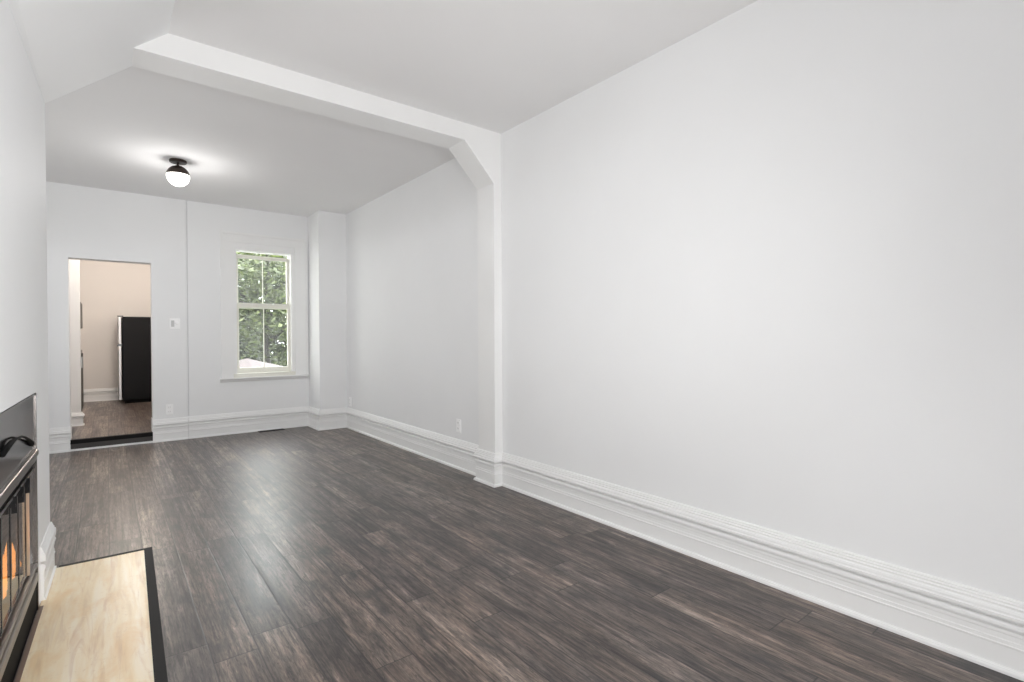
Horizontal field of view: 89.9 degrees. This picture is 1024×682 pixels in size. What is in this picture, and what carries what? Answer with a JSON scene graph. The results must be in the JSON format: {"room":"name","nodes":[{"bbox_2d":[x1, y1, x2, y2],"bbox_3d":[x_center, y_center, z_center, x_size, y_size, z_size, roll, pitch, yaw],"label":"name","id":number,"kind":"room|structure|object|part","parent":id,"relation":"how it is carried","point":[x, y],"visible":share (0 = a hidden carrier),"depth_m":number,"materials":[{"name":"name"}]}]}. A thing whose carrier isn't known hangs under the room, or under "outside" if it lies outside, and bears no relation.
{"room":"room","nodes":[
{"label":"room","id":0,"kind":"room"},
{"bbox_2d":[0,0,49,605],"bbox_3d":[-1.463,0.035,-0.393,2.304,2.550,5.991,-1,1,-38],"label":"wall","id":1,"kind":"structure","parent":0,"point":[23,230],"depth_m":2.03,"materials":[{"name":"paint"}]},
{"bbox_2d":[40,522,56,602],"bbox_3d":[-3.100,1.069,1.864,2.130,0.256,0.416,-1,1,-37],"label":"baseboard","id":2,"kind":"structure","parent":1,"relation":"attached to","point":[47,550],"depth_m":2.42,"materials":[{"name":"paint"}]},
{"bbox_2d":[49,427,70,453],"bbox_3d":[-4.385,1.058,3.380,2.080,0.264,3.650,-1,1,-38],"label":"baseboard","id":3,"kind":"structure","parent":1,"relation":"attached to","point":[59,438],"depth_m":5.39,"materials":[{"name":"paint"}]},
{"bbox_2d":[69,259,80,412],"bbox_3d":[-5.989,-0.310,5.922,1.532,2.730,0.120,-1,1,-38],"label":"wall","id":4,"kind":"structure","parent":0,"point":[74,265],"depth_m":6.32,"materials":[{"name":"paint"}]},
{"bbox_2d":[71,412,84,426],"bbox_3d":[-5.962,0.976,5.931,1.563,0.158,0.151,-1,1,-38],"label":"baseboard","id":5,"kind":"structure","parent":4,"relation":"attached to","point":[77,419],"depth_m":6.33,"materials":[{"name":"paint"}]},
{"bbox_2d":[80,302,82,328],"bbox_3d":[-6.257,-0.353,6.991,0.596,0.360,0.670,-1,1,-38],"label":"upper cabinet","id":6,"kind":"object","parent":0,"point":[81,318],"visible":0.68,"depth_m":7.13,"materials":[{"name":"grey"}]},
{"bbox_2d":[8,0,174,102],"bbox_3d":[-1.257,-1.381,-0.145,2.670,0.496,5.740,-1,1,-38],"label":"ceiling","id":7,"kind":"structure","parent":0,"point":[70,45],"depth_m":2.34,"materials":[{"name":"paint"}]},
{"bbox_2d":[71,400,151,439],"bbox_3d":[-5.984,1.155,7.105,2.980,0.220,4.120,-1,1,-38],"label":"floor","id":8,"kind":"structure","parent":0,"point":[112,417],"depth_m":6.83,"materials":[{"name":"brown wood"}]},
{"bbox_2d":[81,350,83,410],"bbox_3d":[-6.266,0.589,7.008,0.626,0.915,0.760,-1,1,-38],"label":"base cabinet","id":9,"kind":"object","parent":8,"relation":"on","point":[82,393],"visible":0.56,"depth_m":7.16,"materials":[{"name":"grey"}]},
{"bbox_2d":[117,316,151,402],"bbox_3d":[-6.386,0.305,8.899,0.735,1.452,0.638,-1,1,-38],"label":"refrigerator","id":10,"kind":"object","parent":8,"relation":"on","point":[134,356],"visible":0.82,"depth_m":8.57,"materials":[{"name":"black metal"}]},
{"bbox_3d":[-6.655,-0.174,8.690,0.043,0.460,0.620,-1,1,-38],"label":"door","id":11,"kind":"part","parent":10,"relation":"part of","materials":[{"name":"silver metal"}]},
{"bbox_3d":[-6.652,0.524,8.696,0.043,0.900,0.620,-1,1,-38],"label":"door","id":12,"kind":"part","parent":10,"relation":"part of","materials":[{"name":"silver metal"}]},
{"bbox_2d":[80,260,150,388],"bbox_3d":[-7.312,-0.269,8.770,2.980,3.050,0.150,-1,1,-38],"label":"wall","id":13,"kind":"structure","parent":0,"point":[108,290],"depth_m":8.89,"materials":[{"name":"paint"}]},
{"bbox_2d":[83,388,122,401],"bbox_3d":[-7.298,0.929,8.672,2.860,0.216,0.031,-1,1,-38],"label":"baseboard","id":14,"kind":"structure","parent":13,"relation":"attached to","point":[101,394],"depth_m":8.84,"materials":[{"name":"paint"}]},
{"bbox_2d":[46,181,308,427],"bbox_3d":[-4.542,-0.187,5.683,5.107,2.956,0.170,-1,1,-38],"label":"wall","id":15,"kind":"structure","parent":0,"point":[179,240],"depth_m":6.00,"materials":[{"name":"paint"}]},
{"bbox_2d":[70,417,152,438],"bbox_3d":[-4.468,0.975,5.744,0.726,0.150,0.174,-1,1,-38],"label":"trim","id":16,"kind":"structure","parent":15,"relation":"attached to","point":[151,417],"depth_m":5.54,"materials":[{"name":"paint"}]},
{"bbox_2d":[70,432,152,448],"bbox_3d":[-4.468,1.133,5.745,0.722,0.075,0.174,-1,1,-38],"label":"trim","id":17,"kind":"structure","parent":15,"relation":"attached to","point":[150,438],"depth_m":5.67,"materials":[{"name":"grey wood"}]},
{"bbox_2d":[71,441,152,450],"bbox_3d":[-4.412,1.160,5.675,0.722,0.020,0.018,-1,1,-38],"label":"trim","id":18,"kind":"structure","parent":15,"relation":"attached to","point":[79,449],"depth_m":5.66,"materials":[{"name":"paint"}]},
{"bbox_2d":[166,404,172,414],"bbox_3d":[-4.006,0.801,5.997,0.072,0.120,0.008,-1,1,-38],"label":"wall outlet","id":19,"kind":"object","parent":15,"relation":"attached to","point":[169,407],"visible":1,"depth_m":5.99,"materials":[{"name":"white plastic"}]},
{"bbox_2d":[153,417,187,442],"bbox_3d":[-3.989,1.036,5.994,0.343,0.260,0.035,-1,1,-38],"label":"baseboard","id":20,"kind":"structure","parent":15,"relation":"attached to","point":[170,429],"depth_m":5.99,"materials":[{"name":"paint"}]},
{"bbox_2d":[169,318,179,328],"bbox_3d":[-3.961,-0.204,6.022,0.104,0.122,0.016,-1,1,-38],"label":"light switch","id":21,"kind":"object","parent":15,"relation":"attached to","point":[174,323],"visible":1,"depth_m":6.02,"materials":[{"name":"white plastic"}]},
{"bbox_2d":[220,230,309,382],"bbox_3d":[-3.224,-0.428,6.685,1.063,1.872,0.225,-1,1,-38],"label":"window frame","id":22,"kind":"structure","parent":15,"relation":"in","point":[296,305],"depth_m":6.65,"materials":[{"name":"paint"}]},
{"bbox_3d":[-3.267,-0.762,6.717,0.652,0.687,0.030,-1,1,-38],"label":"sash","id":23,"kind":"part","parent":22,"relation":"part of","materials":[{"name":"white paint"}]},
{"bbox_3d":[-3.239,-0.041,6.691,0.652,0.895,0.030,-1,1,-38],"label":"sash","id":24,"kind":"part","parent":22,"relation":"part of","materials":[{"name":"white paint"}]},
{"bbox_3d":[-3.167,0.482,6.627,1.063,0.052,0.055,-1,1,-38],"label":"sill","id":25,"kind":"part","parent":22,"relation":"part of","materials":[{"name":"paint"}]},
{"bbox_2d":[132,33,502,452],"bbox_3d":[-1.118,-0.243,3.479,2.457,2.836,0.230,-1,1,-38],"label":"beam","id":26,"kind":"structure","parent":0,"point":[477,150],"depth_m":3.70,"materials":[{"name":"paint"}]},
{"bbox_2d":[308,210,346,409],"bbox_3d":[-2.486,-0.267,6.907,0.360,2.836,0.452,-1,1,-38],"label":"wall","id":27,"kind":"structure","parent":0,"point":[327,284],"depth_m":6.74,"materials":[{"name":"paint"}]},
{"bbox_2d":[45,0,757,216],"bbox_3d":[-1.563,-1.707,2.044,4.907,0.120,9.560,-1,1,-38],"label":"ceiling","id":28,"kind":"structure","parent":0,"point":[492,65],"depth_m":3.35,"materials":[{"name":"white paint"}]},
{"bbox_2d":[166,158,189,186],"bbox_3d":[-3.076,-1.545,4.724,0.188,0.237,0.188,-1,1,-38],"label":"ceiling light","id":29,"kind":"object","parent":28,"relation":"attached to","point":[177,175],"visible":1,"depth_m":4.67,"materials":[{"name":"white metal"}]},
{"bbox_3d":[-3.075,-1.478,4.724,0.185,0.102,0.185,-1,1,-38],"label":"globe","id":30,"kind":"part","parent":29,"relation":"part of","materials":[{"name":"white glass"}]},
{"bbox_2d":[13,426,1023,681],"bbox_3d":[-1.504,1.249,2.011,4.907,0.120,9.410,-1,1,-38],"label":"floor","id":31,"kind":"structure","parent":0,"point":[297,554],"depth_m":2.51,"materials":[{"name":"brown wood"}]},
{"bbox_2d":[0,393,38,681],"bbox_3d":[-1.908,0.714,1.618,0.521,0.960,1.290,-1,1,-38],"label":"fireplace","id":32,"kind":"object","parent":31,"relation":"on","point":[19,576],"visible":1,"depth_m":1.93,"materials":[{"name":"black metal"}]},
{"bbox_3d":[-1.640,0.771,1.625,0.010,0.400,0.173,-1,1,-37],"label":"glass door","id":33,"kind":"part","parent":32,"relation":"part of","materials":[{"name":"clear glass"}]},
{"bbox_3d":[-1.744,0.770,1.763,0.010,0.400,0.168,-1,1,-37],"label":"glass door","id":34,"kind":"part","parent":32,"relation":"part of","materials":[{"name":"clear glass"}]},
{"bbox_3d":[-1.845,0.770,1.899,0.010,0.400,0.168,-1,1,-37],"label":"glass door","id":35,"kind":"part","parent":32,"relation":"part of","materials":[{"name":"clear glass"}]},
{"bbox_3d":[-1.845,0.770,1.900,0.004,0.380,0.152,-1,1,-37],"label":"glass pane","id":36,"kind":"part","parent":32,"relation":"part of","materials":[{"name":"clear glass"}]},
{"bbox_3d":[-1.731,0.349,1.756,0.010,0.217,1.242,-1,1,-37],"label":"panel","id":37,"kind":"part","parent":32,"relation":"part of","materials":[{"name":"grey metal"}]},
{"bbox_3d":[-1.823,0.388,1.901,0.023,0.110,0.645,-1,1,-37],"label":"pull handle","id":38,"kind":"part","parent":32,"relation":"part of","materials":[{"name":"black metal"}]},
{"bbox_3d":[-1.733,1.042,1.758,0.032,0.040,1.242,-1,1,-37],"label":"panel","id":39,"kind":"part","parent":32,"relation":"part of","materials":[{"name":"grey metal"}]},
{"bbox_2d":[0,445,38,507],"bbox_3d":[-1.740,0.491,1.749,0.090,0.067,1.241,-1,1,-38],"label":"hood","id":40,"kind":"object","parent":32,"relation":"attached to","point":[18,470],"depth_m":1.86,"materials":[{"name":"black metal"}]},
{"bbox_3d":[-1.947,0.769,2.036,0.004,0.380,0.152,-1,1,-37],"label":"glass pane","id":41,"kind":"part","parent":32,"relation":"part of","materials":[{"name":"clear glass"}]},
{"bbox_3d":[-1.947,0.769,2.035,0.010,0.400,0.168,-1,1,-37],"label":"glass door","id":42,"kind":"part","parent":32,"relation":"part of","materials":[{"name":"clear glass"}]},
{"bbox_2d":[15,547,167,681],"bbox_3d":[-1.546,1.183,1.895,0.425,0.014,2.250,-1,1,-37],"label":"hearth","id":43,"kind":"object","parent":31,"relation":"on","point":[99,619],"visible":0.94,"depth_m":2.11,"materials":[{"name":"wood"}]},
{"bbox_2d":[258,429,284,431],"bbox_3d":[-3.103,1.153,6.613,0.305,0.006,0.078,-1,1,-38],"label":"floor vent","id":44,"kind":"object","parent":31,"relation":"in","point":[273,429],"visible":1,"depth_m":6.60,"materials":[{"name":"black metal"}]},
{"bbox_2d":[346,0,1023,601],"bbox_3d":[0.511,-0.251,3.560,0.200,3.076,9.760,-1,1,-38],"label":"wall","id":45,"kind":"structure","parent":0,"point":[765,269],"depth_m":2.47,"materials":[{"name":"paint"}]},
{"bbox_2d":[456,419,460,432],"bbox_3d":[-0.487,0.772,4.669,0.011,0.120,0.074,-1,1,-38],"label":"wall outlet","id":46,"kind":"object","parent":45,"relation":"attached to","point":[458,421],"visible":1,"depth_m":4.66,"materials":[{"name":"white plastic"}]},
{"bbox_2d":[188,406,1023,680],"bbox_3d":[-0.263,1.043,2.975,1.762,0.264,9.390,-1,1,-38],"label":"baseboard","id":47,"kind":"structure","parent":45,"relation":"attached to","point":[980,627],"depth_m":2.55,"materials":[{"name":"paint"}]},
{"label":"outside","id":48,"kind":"structure","parent":0,"visible":0},
{"bbox_3d":[-6.180,2.659,7.876,120.000,0.200,120.000,-1,1,-38],"label":"ground","id":49,"kind":"structure","parent":48,"visible":0},
{"bbox_2d":[239,358,279,367],"bbox_3d":[-4.631,1.423,8.963,2.217,2.240,2.217,0,1,-16],"label":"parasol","id":50,"kind":"object","parent":49,"relation":"on","point":[244,363],"visible":0.11,"depth_m":8.79,"materials":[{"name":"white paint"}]},
{"bbox_2d":[236,252,286,365],"bbox_3d":[-5.940,-0.532,12.234,4.758,6.222,4.692,0,1,-9],"label":"tree","id":51,"kind":"object","parent":49,"relation":"on","point":[270,286],"visible":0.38,"depth_m":11.60,"materials":[{"name":"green plant"}]},
{"bbox_2d":[238,252,285,363],"bbox_3d":[-10.807,-1.565,19.263,5.598,8.217,6.914,0,1,31],"label":"tree","id":52,"kind":"object","parent":49,"relation":"on","point":[244,345],"visible":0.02,"depth_m":18.54,"materials":[{"name":"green plant"}]},
{"bbox_2d":[239,259,286,360],"bbox_3d":[-5.686,-1.064,17.195,4.614,7.201,6.244,0,1,33],"label":"tree","id":53,"kind":"object","parent":49,"relation":"on","point":[247,259],"visible":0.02,"depth_m":15.85,"materials":[{"name":"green plant"}]},
{"bbox_2d":[248,316,286,365],"bbox_3d":[-14.184,0.585,23.821,17.035,4.353,1.932,-1,1,-38],"label":"hedge","id":54,"kind":"object","parent":49,"relation":"on","point":[277,342],"visible":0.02,"depth_m":25.39,"materials":[{"name":"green plant"}]}
]}

